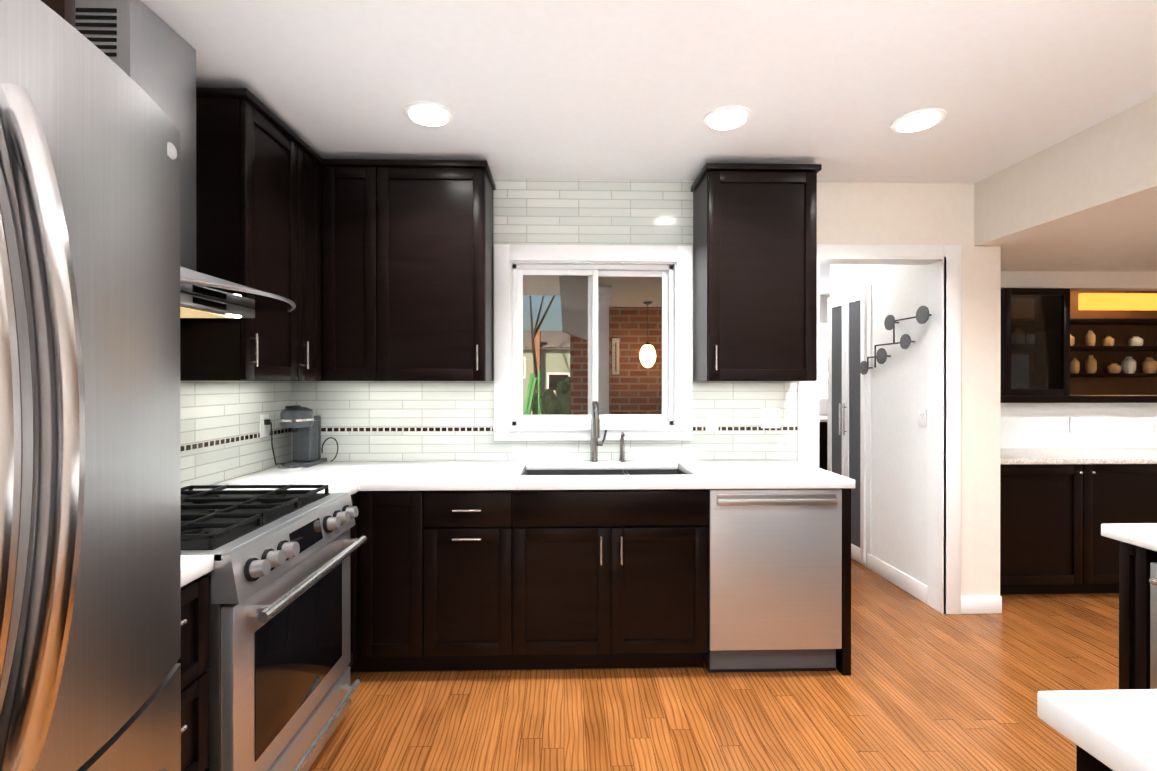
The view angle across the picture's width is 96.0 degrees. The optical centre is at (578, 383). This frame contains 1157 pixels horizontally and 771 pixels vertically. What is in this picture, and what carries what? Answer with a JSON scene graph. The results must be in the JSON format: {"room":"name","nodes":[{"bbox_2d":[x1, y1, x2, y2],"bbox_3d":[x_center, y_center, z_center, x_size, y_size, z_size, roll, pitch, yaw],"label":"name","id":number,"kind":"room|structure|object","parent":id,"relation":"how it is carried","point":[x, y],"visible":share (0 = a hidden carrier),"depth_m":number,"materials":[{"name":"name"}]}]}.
{"room":"kitchen","nodes":[
{"label":"kitchen","id":0,"kind":"room"},
{"bbox_2d":[193,462,286,489],"bbox_3d":[-1.629,0.095,0.297,0.100,2.540,5.600,0,0,-1],"label":"wall","id":1,"kind":"structure","parent":0,"point":[245,474],"depth_m":2.55,"materials":[{"name":"white tile"}]},
{"bbox_2d":[75,0,295,317],"bbox_3d":[-1.292,-0.706,1.700,0.627,0.936,0.639,0,0,-1],"label":"range hood","id":2,"kind":"object","parent":1,"relation":"attached to","point":[148,51],"visible":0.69,"depth_m":1.68,"materials":[{"name":"silver metal"}]},
{"bbox_2d":[180,381,290,487],"bbox_3d":[-1.616,0.044,1.963,0.010,0.804,2.010,0,0,-1],"label":"tile backsplash","id":3,"kind":"structure","parent":1,"relation":"attached to","point":[221,439],"depth_m":2.42,"materials":[{"name":"tile"}]},
{"bbox_2d":[260,414,270,437],"bbox_3d":[-1.617,0.221,2.699,0.030,0.116,0.076,0,0,-1],"label":"outlet","id":4,"kind":"object","parent":3,"relation":"attached to","point":[265,421],"depth_m":2.69,"materials":[{"name":"white plastic"}]},
{"bbox_2d":[180,87,331,380],"bbox_3d":[-1.441,-0.575,2.317,0.360,1.128,0.630,0,0,-1],"label":"upper cabinet","id":5,"kind":"object","parent":1,"relation":"attached to","point":[262,191],"depth_m":2.13,"materials":[{"name":"brown wood"}]},
{"bbox_2d":[290,179,943,474],"bbox_3d":[0.255,0.090,3.087,3.810,2.540,0.120,0,0,-1],"label":"wall","id":6,"kind":"structure","parent":0,"point":[855,213],"depth_m":3.06,"materials":[{"name":"beige paint"}]},
{"bbox_2d":[328,159,495,380],"bbox_3d":[-1.053,-0.576,2.812,1.162,1.128,0.340,0,0,-1],"label":"upper cabinet","id":7,"kind":"object","parent":6,"relation":"attached to","point":[377,269],"depth_m":2.68,"materials":[{"name":"brown wood"}]},
{"bbox_2d":[291,178,797,460],"bbox_3d":[-0.183,-0.367,3.009,2.927,1.623,0.010,0,0,-1],"label":"tile backsplash","id":8,"kind":"structure","parent":6,"relation":"attached to","point":[403,420],"depth_m":3.01,"materials":[{"name":"tile"}]},
{"bbox_2d":[706,412,717,431],"bbox_3d":[0.776,0.225,3.028,0.075,0.116,0.007,0,0,-1],"label":"outlet","id":9,"kind":"object","parent":8,"relation":"attached to","point":[711,417],"depth_m":3.03,"materials":[{"name":"white plastic"}]},
{"bbox_2d":[761,408,780,427],"bbox_3d":[1.122,0.205,3.037,0.115,0.116,0.007,0,0,-1],"label":"outlet","id":10,"kind":"object","parent":8,"relation":"attached to","point":[770,417],"depth_m":3.03,"materials":[{"name":"white plastic"}]},
{"bbox_2d":[493,244,692,440],"bbox_3d":[0.084,-0.233,3.061,1.146,1.125,0.162,0,0,-1],"label":"kitchen window","id":11,"kind":"structure","parent":6,"relation":"in","point":[514,264],"depth_m":3.01,"materials":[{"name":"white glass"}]},
{"bbox_2d":[691,163,821,380],"bbox_3d":[0.958,-0.576,2.857,0.605,1.128,0.354,0,0,-1],"label":"upper cabinet","id":12,"kind":"object","parent":6,"relation":"attached to","point":[754,272],"visible":1,"depth_m":2.72,"materials":[{"name":"brown wood"}]},
{"bbox_2d":[797,244,960,614],"bbox_3d":[1.764,0.275,3.117,0.970,2.170,0.138,0,0,-1],"label":"door frame","id":13,"kind":"structure","parent":6,"relation":"attached to","point":[943,262],"depth_m":3.06,"materials":[{"name":"white wood"}]},
{"bbox_2d":[140,0,1156,294],"bbox_3d":[2.944,-1.229,2.364,9.350,0.100,9.500,0,0,-1],"label":"ceiling","id":14,"kind":"structure","parent":0,"point":[582,88],"depth_m":2.01,"materials":[{"name":"white paint"}]},
{"bbox_2d":[403,101,452,126],"bbox_3d":[-0.655,-1.171,2.276,0.210,0.015,0.210,0,0,-1],"label":"recessed light","id":15,"kind":"object","parent":14,"relation":"in","point":[428,113],"visible":1,"depth_m":2.25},
{"bbox_2d":[703,105,751,130],"bbox_3d":[0.660,-1.171,2.310,0.210,0.015,0.210,0,0,-1],"label":"recessed light","id":16,"kind":"object","parent":14,"relation":"in","point":[728,117],"visible":1,"depth_m":2.29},
{"bbox_2d":[891,108,945,132],"bbox_3d":[1.520,-1.171,2.332,0.210,0.015,0.210,0,0,-1],"label":"recessed light","id":17,"kind":"object","parent":14,"relation":"in","point":[918,120],"visible":0.98,"depth_m":2.31,"materials":[{"name":"white"}]},
{"bbox_2d":[974,95,1156,271],"bbox_3d":[4.979,-0.991,0.842,5.160,0.370,6.150,0,0,-1],"label":"soffit","id":18,"kind":"structure","parent":14,"relation":"attached to","point":[1085,200],"depth_m":2.65,"materials":[{"name":"beige paint"}]},
{"bbox_2d":[308,558,1118,770],"bbox_3d":[2.944,1.391,2.369,9.350,0.060,9.500,0,0,-1],"label":"floor","id":19,"kind":"structure","parent":0,"point":[923,686],"depth_m":2.19,"materials":[{"name":"brown wood"}]},
{"bbox_2d":[41,0,74,27],"bbox_3d":[-1.250,0.115,0.520,0.650,2.500,0.886,0,0,-1],"label":"surround","id":20,"kind":"object","parent":19,"relation":"on","point":[64,9],"depth_m":0.95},
{"bbox_2d":[0,0,180,770],"bbox_3d":[-1.060,0.445,0.527,1.030,1.840,0.828,0,0,-1],"label":"refrigerator","id":21,"kind":"object","parent":19,"relation":"on","point":[90,570],"visible":1,"depth_m":0.69,"materials":[{"name":"metal"}]},
{"bbox_2d":[177,576,208,770],"bbox_3d":[-1.257,0.927,1.161,0.668,0.873,0.381,0,0,-1],"label":"base cabinet","id":22,"kind":"object","parent":19,"relation":"on","point":[193,660],"visible":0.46,"depth_m":1.31,"materials":[{"name":"brown wood"}]},
{"bbox_2d":[181,555,213,586],"bbox_3d":[-1.268,0.468,1.161,0.645,0.040,0.385,0,0,-1],"label":"countertop","id":23,"kind":"structure","parent":22,"relation":"on","point":[193,567],"depth_m":1.31,"materials":[{"name":"stone"}]},
{"bbox_2d":[181,484,366,770],"bbox_3d":[-1.224,0.883,1.736,0.764,0.958,0.760,0,0,-1],"label":"range","id":24,"kind":"object","parent":19,"relation":"on","point":[282,689],"visible":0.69,"depth_m":1.61,"materials":[{"name":"metal"}]},
{"bbox_2d":[348,491,367,671],"bbox_3d":[-1.278,0.925,2.248,0.683,0.872,0.262,0,0,-1],"label":"base cabinet","id":25,"kind":"object","parent":19,"relation":"on","point":[358,558],"depth_m":2.37,"materials":[{"name":"brown wood"}]},
{"bbox_2d":[194,479,368,494],"bbox_3d":[-1.288,0.467,2.215,0.660,0.040,0.204,0,0,-1],"label":"countertop","id":26,"kind":"structure","parent":25,"relation":"on","point":[351,486],"depth_m":2.32,"materials":[{"name":"stone"}]},
{"bbox_2d":[232,459,854,490],"bbox_3d":[-0.179,0.466,2.684,2.902,0.040,0.643,0,0,-1],"label":"countertop","id":27,"kind":"structure","parent":25,"relation":"on","point":[351,477],"depth_m":2.52,"materials":[{"name":"stone"}]},
{"bbox_2d":[270,405,338,470],"bbox_3d":[-1.468,0.281,2.799,0.264,0.327,0.328,0,0,-1],"label":"coffee maker","id":28,"kind":"object","parent":27,"relation":"on","point":[303,424],"visible":1,"depth_m":2.80,"materials":[{"name":"silver metal"}]},
{"bbox_2d":[524,469,684,474],"bbox_3d":[0.139,0.574,2.730,0.856,0.174,0.386,0,0,-1],"label":"sink","id":29,"kind":"object","parent":27,"relation":"in","point":[604,472],"visible":0.04,"depth_m":2.92,"materials":[{"name":"metal"}]},
{"bbox_2d":[590,400,625,461],"bbox_3d":[0.170,0.269,2.849,0.204,0.351,0.249,0,0,-1],"label":"faucet","id":30,"kind":"object","parent":27,"relation":"on","point":[595,432],"visible":0.98,"depth_m":2.93,"materials":[{"name":"metal"}]},
{"bbox_2d":[368,491,439,671],"bbox_3d":[-0.842,0.924,2.655,0.376,0.872,0.670,0,0,-1],"label":"base cabinet","id":31,"kind":"object","parent":19,"relation":"on","point":[404,526],"depth_m":2.38,"materials":[{"name":"brown wood"}]},
{"bbox_2d":[440,490,535,670],"bbox_3d":[-0.514,0.924,2.688,0.529,0.872,0.620,0,0,-1],"label":"base cabinet","id":32,"kind":"object","parent":19,"relation":"on","point":[503,579],"depth_m":2.39,"materials":[{"name":"brown wood"}]},
{"bbox_2d":[704,488,841,672],"bbox_3d":[0.908,0.927,2.700,0.617,0.868,0.630,0,0,-1],"label":"dishwasher","id":33,"kind":"object","parent":19,"relation":"on","point":[774,580],"visible":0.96,"depth_m":2.41,"materials":[{"name":"metal"}]},
{"bbox_2d":[819,415,826,469],"bbox_3d":[3.133,0.868,6.682,1.390,0.971,0.676,0,0,-1],"label":"base cabinet","id":34,"kind":"object","parent":19,"relation":"on","point":[822,441],"depth_m":6.37,"materials":[{"name":"black wood"}]},
{"bbox_2d":[1000,464,1095,593],"bbox_3d":[2.869,0.934,3.514,0.721,0.850,0.496,0,0,-1],"label":"base cabinet","id":35,"kind":"object","parent":19,"relation":"on","point":[1059,507],"depth_m":3.28,"materials":[{"name":"brown wood"}]},
{"bbox_2d":[1000,448,1156,463],"bbox_3d":[4.986,0.490,3.563,4.985,0.037,0.506,0,0,-1],"label":"countertop","id":36,"kind":"structure","parent":35,"relation":"on","point":[1007,455],"depth_m":3.39,"materials":[{"name":"white stone"}]},
{"bbox_2d":[1076,535,1156,770],"bbox_3d":[1.539,0.928,0.318,1.665,0.874,2.615,0,0,-1],"label":"kitchen island","id":37,"kind":"object","parent":19,"relation":"on","point":[1137,561],"depth_m":1.57,"materials":[{"name":"wood"}]},
{"bbox_2d":[1037,523,1156,770],"bbox_3d":[1.542,0.469,0.320,1.720,0.040,2.680,0,0,-1],"label":"island countertop","id":38,"kind":"structure","parent":37,"relation":"on","point":[1116,729],"depth_m":0.71,"materials":[{"name":"white stone"}]},
{"bbox_2d":[1096,460,1156,592],"bbox_3d":[3.451,0.934,3.529,0.687,0.850,0.496,0,0,-1],"label":"base cabinet","id":39,"kind":"object","parent":19,"relation":"on","point":[1125,493],"depth_m":3.29,"materials":[{"name":"brown wood"}]},
{"bbox_2d":[819,295,829,414],"bbox_3d":[4.292,0.083,7.103,6.210,2.540,0.100,0,0,-1],"label":"wall","id":40,"kind":"structure","parent":0,"point":[823,315],"depth_m":7.03,"materials":[{"name":"white paint"}]},
{"bbox_2d":[819,319,826,402],"bbox_3d":[2.949,-0.297,7.002,1.220,1.120,0.029,0,0,-1],"label":"window","id":41,"kind":"structure","parent":40,"relation":"in","point":[823,362],"depth_m":7.01,"materials":[{"name":"white glass"}]},
{"bbox_2d":[830,183,1000,595],"bbox_3d":[2.312,0.089,3.740,0.343,2.540,1.320,0,0,-1],"label":"wall","id":42,"kind":"structure","parent":0,"point":[899,469],"depth_m":3.24,"materials":[{"name":"white paint"}]},
{"bbox_2d":[827,284,871,566],"bbox_3d":[2.099,0.318,4.105,0.062,2.080,0.620,0,0,-1],"label":"pantry doors","id":43,"kind":"structure","parent":42,"relation":"in","point":[849,389],"depth_m":4.00,"materials":[{"name":"white wood"}]},
{"bbox_2d":[859,306,931,374],"bbox_3d":[2.112,-0.266,3.472,0.067,0.410,0.725,0,0,-1],"label":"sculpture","id":44,"kind":"object","parent":42,"relation":"attached to","point":[921,317],"visible":0.98,"depth_m":3.48,"materials":[{"name":"grey metal"}]},
{"bbox_2d":[867,553,926,603],"bbox_3d":[2.138,1.304,3.516,0.014,0.110,0.625,0,0,-1],"label":"baseboard","id":45,"kind":"structure","parent":42,"relation":"attached to","point":[917,589],"depth_m":3.47,"materials":[{"name":"white wood"}]},
{"bbox_2d":[918,408,925,426],"bbox_3d":[2.143,0.215,3.256,0.014,0.110,0.070,0,0,-1],"label":"light switch","id":46,"kind":"object","parent":42,"relation":"attached to","point":[921,417],"visible":1,"depth_m":3.24,"materials":[{"name":"white plastic"}]},
{"bbox_2d":[966,596,980,601],"bbox_3d":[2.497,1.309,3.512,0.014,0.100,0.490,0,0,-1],"label":"baseboard","id":47,"kind":"structure","parent":42,"relation":"attached to","point":[975,598],"depth_m":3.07,"materials":[{"name":"white wood"}]},
{"bbox_2d":[1000,271,1156,447],"bbox_3d":[4.981,0.274,3.870,5.000,2.170,0.100,0,0,-1],"label":"wall","id":48,"kind":"structure","parent":0,"point":[1102,425],"depth_m":3.79,"materials":[{"name":"white paint"}]},
{"bbox_2d":[1000,288,1069,395],"bbox_3d":[3.247,-0.292,3.809,0.470,0.759,0.250,0,0,-1],"label":"upper cabinet","id":49,"kind":"object","parent":48,"relation":"attached to","point":[1035,341],"visible":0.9,"depth_m":3.70,"materials":[{"name":"wood"}]},
{"bbox_2d":[1070,417,1079,432],"bbox_3d":[3.599,0.303,3.779,0.067,0.109,0.009,0,0,-1],"label":"outlet","id":50,"kind":"object","parent":48,"relation":"attached to","point":[1074,424],"depth_m":3.78,"materials":[{"name":"white plastic"}]},
{"bbox_2d":[1000,395,1156,402],"bbox_3d":[5.216,0.114,3.866,4.510,0.050,0.260,0,0,-1],"label":"shelf","id":51,"kind":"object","parent":48,"relation":"on","point":[1090,399],"depth_m":3.69,"materials":[{"name":"black wood"}]},
{"bbox_2d":[1070,291,1156,394],"bbox_3d":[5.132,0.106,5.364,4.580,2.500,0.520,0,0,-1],"label":"display","id":52,"kind":"object","parent":48,"relation":"attached to","point":[1113,342],"visible":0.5,"depth_m":5.58,"materials":[{"name":"wood"}]},
{"bbox_2d":[1154,417,1156,431],"bbox_3d":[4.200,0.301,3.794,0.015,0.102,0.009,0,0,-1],"label":"outlet","id":53,"kind":"object","parent":48,"relation":"attached to","point":[1155,418],"depth_m":3.79,"materials":[{"name":"white plastic"}]},
{"label":"outside","id":54,"kind":"structure","parent":0,"visible":0},
{"bbox_3d":[-14.832,1.628,21.120,31.280,0.100,36.690,0,0,-1],"label":"ground","id":55,"kind":"structure","parent":54,"visible":0},
{"bbox_2d":[523,370,541,414],"bbox_3d":[-0.970,0.673,10.019,0.520,1.851,0.460,0,0,-1],"label":"slide","id":56,"kind":"object","parent":55,"relation":"on","point":[529,394],"depth_m":9.82,"materials":[{"name":"green plastic"}]},
{"bbox_2d":[529,295,555,392],"bbox_3d":[-2.381,-3.975,21.126,8.932,11.127,11.249,0,0,-1],"label":"tree","id":57,"kind":"object","parent":55,"relation":"on","point":[533,333],"depth_m":23.77,"materials":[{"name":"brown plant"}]},
{"bbox_2d":[523,330,569,409],"bbox_3d":[-7.990,-0.919,33.492,16.400,4.950,9.300,0,0,-1],"label":"neighbor house","id":58,"kind":"structure","parent":55,"relation":"on","point":[553,359],"depth_m":29.80,"materials":[{"name":"beige"}]},
{"bbox_2d":[531,377,569,414],"bbox_3d":[-0.391,0.764,12.418,1.610,1.859,2.033,0,0,-1],"label":"bushes","id":59,"kind":"object","parent":55,"relation":"on","point":[561,386],"depth_m":11.68,"materials":[{"name":"green plant"}]},
{"bbox_2d":[598,286,611,413],"bbox_3d":[0.215,0.383,4.597,0.150,2.448,0.150,0,0,-1],"label":"porch post","id":60,"kind":"object","parent":55,"relation":"on","point":[604,296],"depth_m":4.55,"materials":[{"name":"white wood"}]},
{"bbox_2d":[570,307,661,414],"bbox_3d":[0.561,0.381,5.856,1.305,2.448,0.200,0,0,-1],"label":"brick wall","id":61,"kind":"structure","parent":55,"relation":"on","point":[630,364],"depth_m":5.75,"materials":[{"name":"red brick"}]},
{"bbox_2d":[612,338,618,374],"bbox_3d":[0.411,-0.295,5.735,0.080,0.400,0.030,0,0,-1],"label":"thermometer","id":62,"kind":"object","parent":61,"relation":"attached to","point":[615,345],"depth_m":5.74,"materials":[{"name":"white plastic"}]},
{"bbox_2d":[598,277,661,306],"bbox_3d":[0.671,-0.883,4.561,1.150,0.080,2.790,0,0,-1],"label":"porch ceiling","id":63,"kind":"structure","parent":61,"relation":"on","point":[650,286],"depth_m":4.74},
{"bbox_2d":[559,276,587,340],"bbox_3d":[-0.056,-0.952,4.438,0.300,1.180,0.100,0,0,-1],"label":"porch gable","id":64,"kind":"object","parent":63,"relation":"attached to","point":[568,304],"depth_m":4.39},
{"bbox_2d":[640,301,655,367],"bbox_3d":[0.720,-0.501,5.409,0.170,0.683,0.170,0,0,-1],"label":"pendant lamp","id":65,"kind":"object","parent":63,"relation":"hanging from","point":[648,360],"depth_m":5.36,"materials":[{"name":"white glass"}]}
]}

